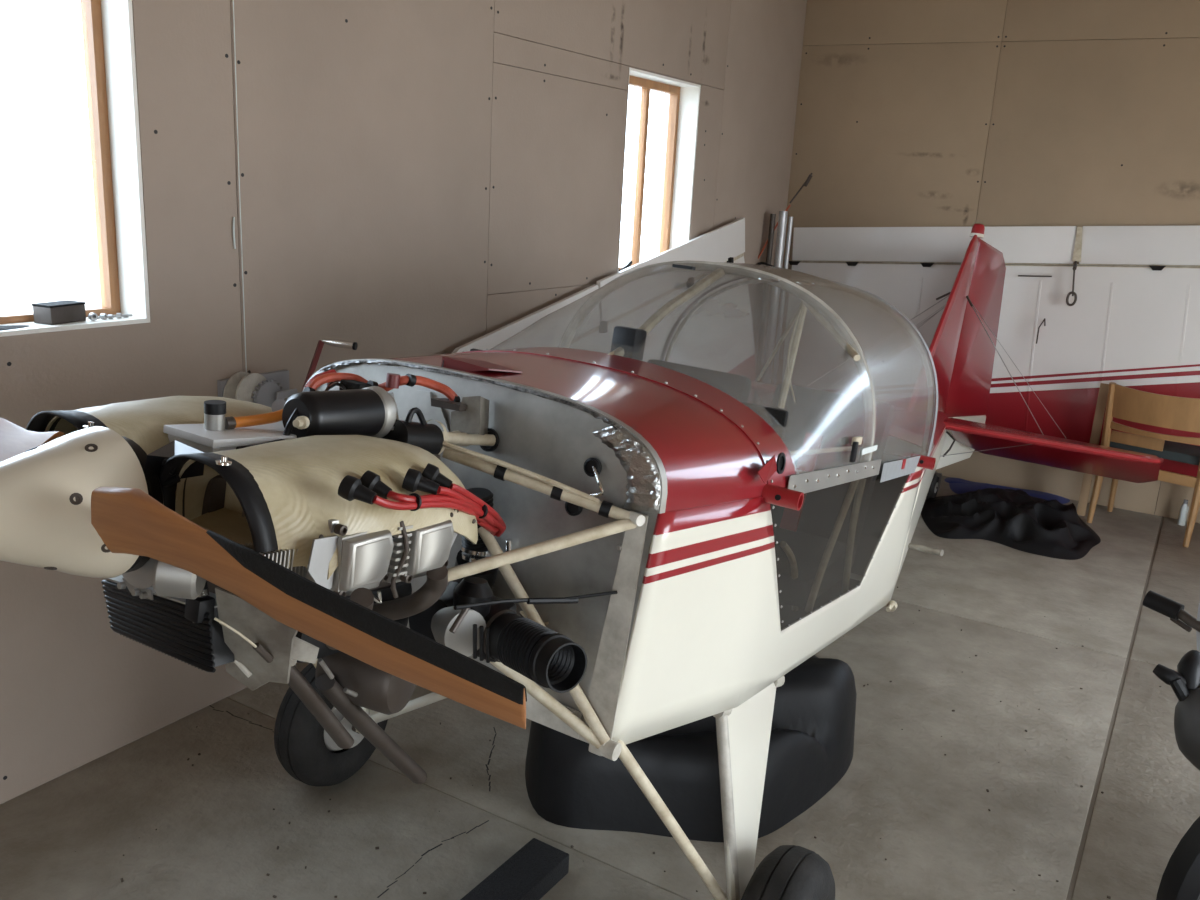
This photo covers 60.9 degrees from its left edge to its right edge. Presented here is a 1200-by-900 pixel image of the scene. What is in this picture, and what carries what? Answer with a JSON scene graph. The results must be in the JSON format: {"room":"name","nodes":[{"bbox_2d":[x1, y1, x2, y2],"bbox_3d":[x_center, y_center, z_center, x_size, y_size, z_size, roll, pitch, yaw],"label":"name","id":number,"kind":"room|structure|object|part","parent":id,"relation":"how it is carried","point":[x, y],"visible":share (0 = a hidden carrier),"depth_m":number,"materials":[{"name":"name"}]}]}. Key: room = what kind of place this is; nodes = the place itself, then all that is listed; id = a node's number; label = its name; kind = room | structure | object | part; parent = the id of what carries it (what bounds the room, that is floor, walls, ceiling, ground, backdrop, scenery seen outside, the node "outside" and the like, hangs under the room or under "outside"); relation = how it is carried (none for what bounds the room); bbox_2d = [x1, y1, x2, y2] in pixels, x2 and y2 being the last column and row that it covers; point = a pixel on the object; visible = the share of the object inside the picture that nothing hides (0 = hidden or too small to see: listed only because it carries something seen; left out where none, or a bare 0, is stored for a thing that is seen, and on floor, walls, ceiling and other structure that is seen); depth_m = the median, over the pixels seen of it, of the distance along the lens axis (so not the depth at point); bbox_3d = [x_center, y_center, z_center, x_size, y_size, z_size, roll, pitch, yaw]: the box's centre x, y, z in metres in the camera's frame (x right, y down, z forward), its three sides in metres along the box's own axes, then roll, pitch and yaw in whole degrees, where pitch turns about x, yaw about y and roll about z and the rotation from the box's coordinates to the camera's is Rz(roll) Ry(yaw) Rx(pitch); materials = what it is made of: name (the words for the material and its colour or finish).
{"room":"aircraft hangar","nodes":[
{"label":"aircraft hangar","id":0,"kind":"room"},
{"bbox_2d":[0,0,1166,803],"bbox_3d":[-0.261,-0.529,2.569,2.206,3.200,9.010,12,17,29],"label":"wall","id":1,"kind":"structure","parent":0,"point":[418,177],"depth_m":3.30,"materials":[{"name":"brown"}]},
{"bbox_2d":[0,0,150,336],"bbox_3d":[-1.654,-0.695,2.138,0.196,0.955,1.405,12,17,29],"label":"window","id":2,"kind":"structure","parent":1,"relation":"in","point":[107,25],"depth_m":2.70,"materials":[{"name":"brown wood"}]},
{"bbox_2d":[0,325,29,330],"bbox_3d":[-1.646,-0.256,2.224,0.115,0.039,0.810,12,17,29],"label":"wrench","id":3,"kind":"object","parent":2,"relation":"on","point":[2,327],"visible":1,"depth_m":2.51,"materials":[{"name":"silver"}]},
{"bbox_2d":[31,300,85,324],"bbox_3d":[-1.397,-0.356,2.639,0.062,0.049,0.112,8,15,18],"label":"carton","id":4,"kind":"object","parent":2,"relation":"on","point":[65,311],"visible":1,"depth_m":2.61,"materials":[{"name":"cardboard"}]},
{"bbox_3d":[-1.396,-0.377,2.634,0.062,0.005,0.112,8,15,18],"label":"lid","id":5,"kind":"part","parent":4,"relation":"part of","materials":[{"name":"black cardboard"}]},
{"bbox_2d":[88,313,99,320],"bbox_3d":[-1.337,-0.352,2.695,0.014,0.020,0.028,13,18,34],"label":"pipe fitting","id":6,"kind":"object","parent":2,"relation":"on","point":[92,316],"visible":1,"depth_m":2.69,"materials":[{"name":"silver metal"}]},
{"bbox_2d":[99,313,109,319],"bbox_3d":[-1.321,-0.356,2.720,0.017,0.016,0.027,12,17,29],"label":"pipe fitting","id":7,"kind":"object","parent":2,"relation":"on","point":[102,315],"visible":1,"depth_m":2.71,"materials":[{"name":"silver metal"}]},
{"bbox_2d":[108,314,116,318],"bbox_3d":[-1.310,-0.358,2.736,0.028,0.012,0.015,-3,16,-24],"label":"pipe fitting","id":8,"kind":"object","parent":2,"relation":"on","point":[112,316],"visible":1,"depth_m":2.73,"materials":[{"name":"silver metal"}]},
{"bbox_2d":[114,313,125,317],"bbox_3d":[-1.297,-0.363,2.757,0.028,0.014,0.015,-3,16,-23],"label":"pipe fitting","id":9,"kind":"object","parent":2,"relation":"on","point":[119,315],"visible":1,"depth_m":2.75,"materials":[{"name":"silver metal"}]},
{"bbox_2d":[233,217,235,248],"bbox_3d":[-1.064,-0.631,2.966,0.006,0.091,0.011,3,15,0],"label":"paper curl","id":10,"kind":"object","parent":1,"relation":"attached to","point":[233,217],"visible":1,"depth_m":2.96,"materials":[{"name":"white paper"}]},
{"bbox_2d":[217,339,357,406],"bbox_3d":[-0.970,-0.207,3.143,0.410,0.272,0.185,-6,17,-33],"label":"winch","id":11,"kind":"object","parent":1,"relation":"attached to","point":[262,388],"visible":0.53,"depth_m":3.07,"materials":[{"name":"grey metal"}]},
{"bbox_3d":[-1.060,-0.152,3.135,0.020,0.160,0.260,12,17,29],"label":"mounting plate","id":12,"kind":"part","parent":11,"relation":"part of","materials":[{"name":"grey plastic"}]},
{"bbox_3d":[-0.960,-0.135,3.130,0.012,0.100,0.080,12,17,29],"label":"frame","id":13,"kind":"part","parent":11,"relation":"part of","materials":[{"name":"grey plastic"}]},
{"bbox_3d":[-0.895,-0.228,3.148,0.026,0.214,0.115,12,17,29],"label":"crank arm","id":14,"kind":"part","parent":11,"relation":"part of","materials":[{"name":"red metal"}]},
{"bbox_3d":[-0.810,-0.328,3.159,0.109,0.029,0.024,5,15,8],"label":"crank handle","id":15,"kind":"part","parent":11,"relation":"part of","materials":[{"name":"silver metal"}]},
{"bbox_2d":[618,67,700,271],"bbox_3d":[0.217,-1.375,5.139,0.196,0.955,0.752,12,17,29],"label":"window","id":16,"kind":"structure","parent":1,"relation":"in","point":[682,98],"depth_m":5.37,"materials":[{"name":"brown wood"}]},
{"bbox_2d":[619,261,632,270],"bbox_3d":[0.133,-0.909,5.063,0.026,0.054,0.127,12,17,29],"label":"pliers","id":17,"kind":"object","parent":16,"relation":"on","point":[630,262],"visible":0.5,"depth_m":5.05,"materials":[{"name":"silver metal"}]},
{"bbox_2d":[757,262,774,266],"bbox_3d":[1.034,-1.111,6.244,0.232,0.071,0.016,12,17,29],"label":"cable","id":18,"kind":"object","parent":1,"relation":"attached to","point":[759,263],"visible":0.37,"depth_m":6.25,"materials":[{"name":"black rubber"}]},
{"bbox_2d":[0,476,1199,899],"bbox_3d":[1.093,1.302,2.019,5.700,0.124,9.210,12,17,29],"label":"floor","id":19,"kind":"structure","parent":0,"point":[1014,734],"depth_m":2.90,"materials":[{"name":"grey concrete"}]},
{"bbox_2d":[460,838,568,899],"bbox_3d":[-0.256,1.055,2.337,0.110,0.055,0.500,12,17,31],"label":"foam block","id":20,"kind":"object","parent":19,"relation":"on","point":[538,866],"visible":1,"depth_m":2.43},
{"bbox_2d":[0,223,1163,899],"bbox_3d":[0.819,0.026,3.554,2.220,1.560,5.651,10,16,26],"label":"aircraft","id":21,"kind":"object","parent":19,"relation":"on","point":[608,552],"visible":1,"depth_m":1.81,"materials":[{"name":"metal"}]},
{"bbox_3d":[-1.001,-0.035,1.477,0.672,0.122,0.075,14,10,29],"label":"blade","id":22,"kind":"part","parent":21,"relation":"part of","materials":[{"name":"brown wood"}]},
{"bbox_3d":[-0.357,0.143,1.107,0.672,0.122,0.075,14,10,29],"label":"blade","id":23,"kind":"part","parent":21,"relation":"part of","materials":[{"name":"brown wood"}]},
{"bbox_3d":[-0.357,0.148,1.305,0.003,0.075,0.045,14,10,29],"label":"baffle plate","id":24,"kind":"part","parent":21,"relation":"part of","materials":[{"name":"silver metal"}]},
{"bbox_3d":[-0.425,-0.055,1.626,0.080,0.084,0.156,14,10,29],"label":"starter motor","id":25,"kind":"part","parent":21,"relation":"part of","materials":[{"name":"black metal"}]},
{"bbox_3d":[-0.276,0.153,1.411,0.018,0.113,0.016,14,10,29],"label":"clamp arm","id":26,"kind":"part","parent":21,"relation":"part of","materials":[{"name":"metal"}]},
{"bbox_3d":[-0.217,0.127,1.538,0.003,0.060,0.040,14,10,29],"label":"baffle plate","id":27,"kind":"part","parent":21,"relation":"part of","materials":[{"name":"silver metal"}]},
{"bbox_3d":[-0.218,0.262,1.588,0.010,0.043,0.040,14,10,29],"label":"throttle lever","id":28,"kind":"part","parent":21,"relation":"part of","materials":[{"name":"metal"}]},
{"bbox_3d":[-0.245,-0.018,1.843,0.058,0.032,0.125,14,10,29],"label":"push rod","id":29,"kind":"part","parent":21,"relation":"part of","materials":[{"name":"beige metal"}]},
{"bbox_3d":[-0.214,0.252,1.713,0.065,0.070,0.066,14,10,29],"label":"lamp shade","id":30,"kind":"part","parent":21,"relation":"part of","materials":[{"name":"black"}]},
{"bbox_2d":[610,326,646,360],"bbox_3d":[0.065,-0.235,2.460,0.065,0.120,0.060,14,10,29],"label":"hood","id":31,"kind":"object","parent":21,"relation":"attached to","point":[630,342],"depth_m":2.43,"materials":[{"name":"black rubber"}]},
{"bbox_3d":[0.024,-0.078,2.459,0.880,0.200,0.020,14,10,29],"label":"instrument panel","id":32,"kind":"part","parent":21,"relation":"part of","materials":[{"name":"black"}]},
{"bbox_3d":[0.260,-0.036,3.369,0.380,0.481,0.198,14,10,29],"label":"backrest","id":33,"kind":"part","parent":21,"relation":"part of","materials":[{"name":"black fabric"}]},
{"bbox_3d":[0.269,0.760,2.142,0.025,0.413,0.178,-2,15,-18],"label":"gear leg","id":34,"kind":"part","parent":21,"relation":"part of","materials":[{"name":"white metal"}]},
{"bbox_2d":[776,452,785,473],"bbox_3d":[0.365,0.027,2.057,0.007,0.044,0.044,11,17,29],"label":"vent","id":35,"kind":"object","parent":21,"relation":"attached to","point":[781,459],"depth_m":2.06,"materials":[{"name":"black rubber"}]},
{"bbox_3d":[0.658,0.061,3.139,0.380,0.481,0.198,14,10,29],"label":"backrest","id":36,"kind":"part","parent":21,"relation":"part of","materials":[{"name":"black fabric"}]},
{"bbox_3d":[0.571,0.059,2.429,0.002,0.050,0.710,14,10,29],"label":"door rail","id":37,"kind":"part","parent":21,"relation":"part of","materials":[{"name":"metal"}]},
{"bbox_3d":[0.609,0.005,2.446,0.010,0.050,0.022,14,10,29],"label":"latch lever","id":38,"kind":"part","parent":21,"relation":"part of","materials":[{"name":"black rubber"}]},
{"bbox_3d":[0.874,0.040,2.941,0.008,0.030,0.030,14,10,29],"label":"wing stub plate","id":39,"kind":"part","parent":21,"relation":"part of","materials":[{"name":"red"}]},
{"bbox_2d":[451,218,754,403],"bbox_3d":[0.181,-0.359,5.034,0.115,1.537,2.876,12,17,30],"label":"wing","id":40,"kind":"object","parent":19,"relation":"on","point":[718,336],"visible":0.24,"depth_m":5.27},
{"bbox_2d":[525,655,856,841],"bbox_3d":[0.240,0.758,2.992,0.870,0.352,0.936,12,17,29],"label":"bag","id":41,"kind":"object","parent":19,"relation":"on","point":[811,744],"visible":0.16,"depth_m":2.70,"materials":[{"name":"fabric"}]},
{"bbox_2d":[752,214,775,404],"bbox_3d":[1.010,-0.698,6.400,0.034,1.530,0.052,12,17,29],"label":"tube","id":42,"kind":"object","parent":19,"relation":"on","point":[772,216],"visible":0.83,"depth_m":6.34,"materials":[{"name":"metal"}]},
{"bbox_2d":[760,211,787,404],"bbox_3d":[1.066,-0.696,6.365,0.052,1.550,0.071,12,17,29],"label":"tube","id":43,"kind":"object","parent":19,"relation":"on","point":[782,221],"visible":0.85,"depth_m":6.29,"materials":[{"name":"silver metal"}]},
{"bbox_2d":[758,205,790,258],"bbox_3d":[1.046,-1.311,6.251,0.219,0.387,0.012,12,17,29],"label":"cord","id":44,"kind":"object","parent":43,"relation":"hanging from","point":[788,207],"visible":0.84,"depth_m":6.27,"materials":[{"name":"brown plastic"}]},
{"bbox_2d":[789,173,812,202],"bbox_3d":[1.202,-1.565,6.097,0.128,0.184,0.022,12,17,29],"label":"antenna rod","id":45,"kind":"object","parent":44,"relation":"on","point":[806,182],"visible":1,"depth_m":6.07,"materials":[{"name":"metal"}]},
{"bbox_2d":[772,217,792,384],"bbox_3d":[1.115,-0.680,6.374,0.026,1.520,0.044,12,17,29],"label":"tube","id":46,"kind":"object","parent":19,"relation":"on","point":[790,223],"visible":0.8,"depth_m":6.31,"materials":[{"name":"silver metal"}]},
{"bbox_2d":[945,478,1069,503],"bbox_3d":[2.383,0.243,6.040,0.714,0.039,0.395,12,17,29],"label":"tarpaulin","id":47,"kind":"object","parent":19,"relation":"on","point":[957,485],"visible":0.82,"depth_m":6.06,"materials":[{"name":"blue"}]},
{"bbox_2d":[921,488,1100,559],"bbox_3d":[2.221,0.309,5.529,0.934,0.150,1.100,12,17,29],"label":"garbage bag","id":48,"kind":"object","parent":19,"relation":"on","point":[1015,519],"visible":1,"depth_m":5.30,"materials":[{"name":"black plastic"}]},
{"bbox_2d":[1077,383,1108,515],"bbox_3d":[2.726,0.001,5.644,0.045,0.745,0.063,12,17,29],"label":"leaning board","id":49,"kind":"object","parent":19,"relation":"on","point":[1103,391],"visible":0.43,"depth_m":5.62,"materials":[{"name":"brown wood"}]},
{"bbox_2d":[1087,382,1199,546],"bbox_3d":[2.964,0.052,5.426,0.524,0.785,0.426,16,20,41],"label":"wooden chair","id":50,"kind":"object","parent":19,"relation":"on","point":[1125,403],"visible":0.74,"depth_m":5.28,"materials":[{"name":"brown wood"}]},
{"bbox_3d":[2.702,0.020,5.494,0.044,0.785,0.100,16,20,41],"label":"leg","id":51,"kind":"part","parent":50,"relation":"part of","materials":[{"name":"brown wood"}]},
{"bbox_3d":[2.914,0.138,5.763,0.037,0.441,0.041,9,16,20],"label":"leg","id":52,"kind":"part","parent":50,"relation":"part of","materials":[{"name":"brown wood"}]},
{"bbox_3d":[2.838,-0.049,5.393,0.260,0.060,0.012,16,20,41],"label":"panel","id":53,"kind":"part","parent":50,"relation":"part of","materials":[{"name":"brown wood"}]},
{"bbox_3d":[3.001,-0.007,5.447,0.450,0.050,0.290,16,20,41],"label":"seat","id":54,"kind":"part","parent":50,"relation":"part of","materials":[{"name":"grey fabric"}]},
{"bbox_3d":[2.864,-0.213,5.232,0.460,0.180,0.091,16,20,41],"label":"backrest","id":55,"kind":"part","parent":50,"relation":"part of","materials":[{"name":"brown wood"}]},
{"bbox_3d":[2.891,0.121,5.369,0.480,0.055,0.022,16,20,41],"label":"rail","id":56,"kind":"part","parent":50,"relation":"part of","materials":[{"name":"brown wood"}]},
{"bbox_3d":[3.047,0.122,5.176,0.044,0.785,0.100,16,20,41],"label":"leg","id":57,"kind":"part","parent":50,"relation":"part of","materials":[{"name":"brown wood"}]},
{"bbox_2d":[1143,590,1199,899],"bbox_3d":[1.607,0.744,2.249,1.082,0.900,0.546,-2,16,-20],"label":"motorcycle","id":58,"kind":"object","parent":19,"relation":"on","point":[1180,880],"visible":1,"depth_m":2.24,"materials":[{"name":"black metal"}]},
{"bbox_3d":[1.275,0.382,2.239,0.012,0.022,0.047,-5,16,-27],"label":"brake lever","id":59,"kind":"part","parent":58,"relation":"part of","materials":[{"name":"metal"}]},
{"bbox_2d":[1177,500,1188,525],"bbox_3d":[3.221,0.344,5.630,0.039,0.142,0.040,12,17,29],"label":"bottle","id":60,"kind":"object","parent":19,"relation":"on","point":[1184,508],"visible":1,"depth_m":5.62,"materials":[{"name":"white plastic"}]},
{"bbox_2d":[770,0,1199,522],"bbox_3d":[3.514,-1.052,5.374,5.700,3.200,0.214,12,17,29],"label":"wall","id":61,"kind":"structure","parent":0,"point":[1078,91],"depth_m":5.84,"materials":[{"name":"brown"}]},
{"bbox_2d":[782,226,1199,476],"bbox_3d":[2.925,-0.599,5.590,4.102,1.509,0.174,12,17,29],"label":"wing","id":62,"kind":"object","parent":61,"relation":"attached to","point":[1070,329],"visible":0.79,"depth_m":5.83},
{"bbox_3d":[2.944,-1.000,5.553,4.000,0.006,0.008,7,12,31],"label":"hinge rod","id":63,"kind":"part","parent":62,"relation":"part of","materials":[{"name":"silver metal"}]},
{"bbox_3d":[2.640,-0.956,5.686,0.025,0.194,0.078,7,12,31],"label":"push rod","id":64,"kind":"part","parent":62,"relation":"part of","materials":[{"name":"metal"}]},
{"label":"outside","id":65,"kind":"structure","parent":0,"visible":0},
{"bbox_2d":[0,211,655,313],"bbox_3d":[-2.216,1.351,1.688,60.000,0.100,60.000,12,17,29],"label":"ground","id":66,"kind":"structure","parent":65,"point":[46,256],"depth_m":18.33,"materials":[{"name":"white"}]},
{"bbox_3d":[1.265,-1.798,1.210,5.700,0.100,9.210,12,17,29],"label":"ceiling","id":67,"kind":"structure","parent":0,"visible":0},
{"bbox_2d":[233,0,246,371],"bbox_3d":[-1.018,-1.210,2.836,0.005,2.060,0.007,12,17,29],"label":"string","id":68,"kind":"object","parent":67,"relation":"hanging from","point":[233,0],"visible":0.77,"depth_m":2.95,"materials":[{"name":"white fabric"}]}
]}

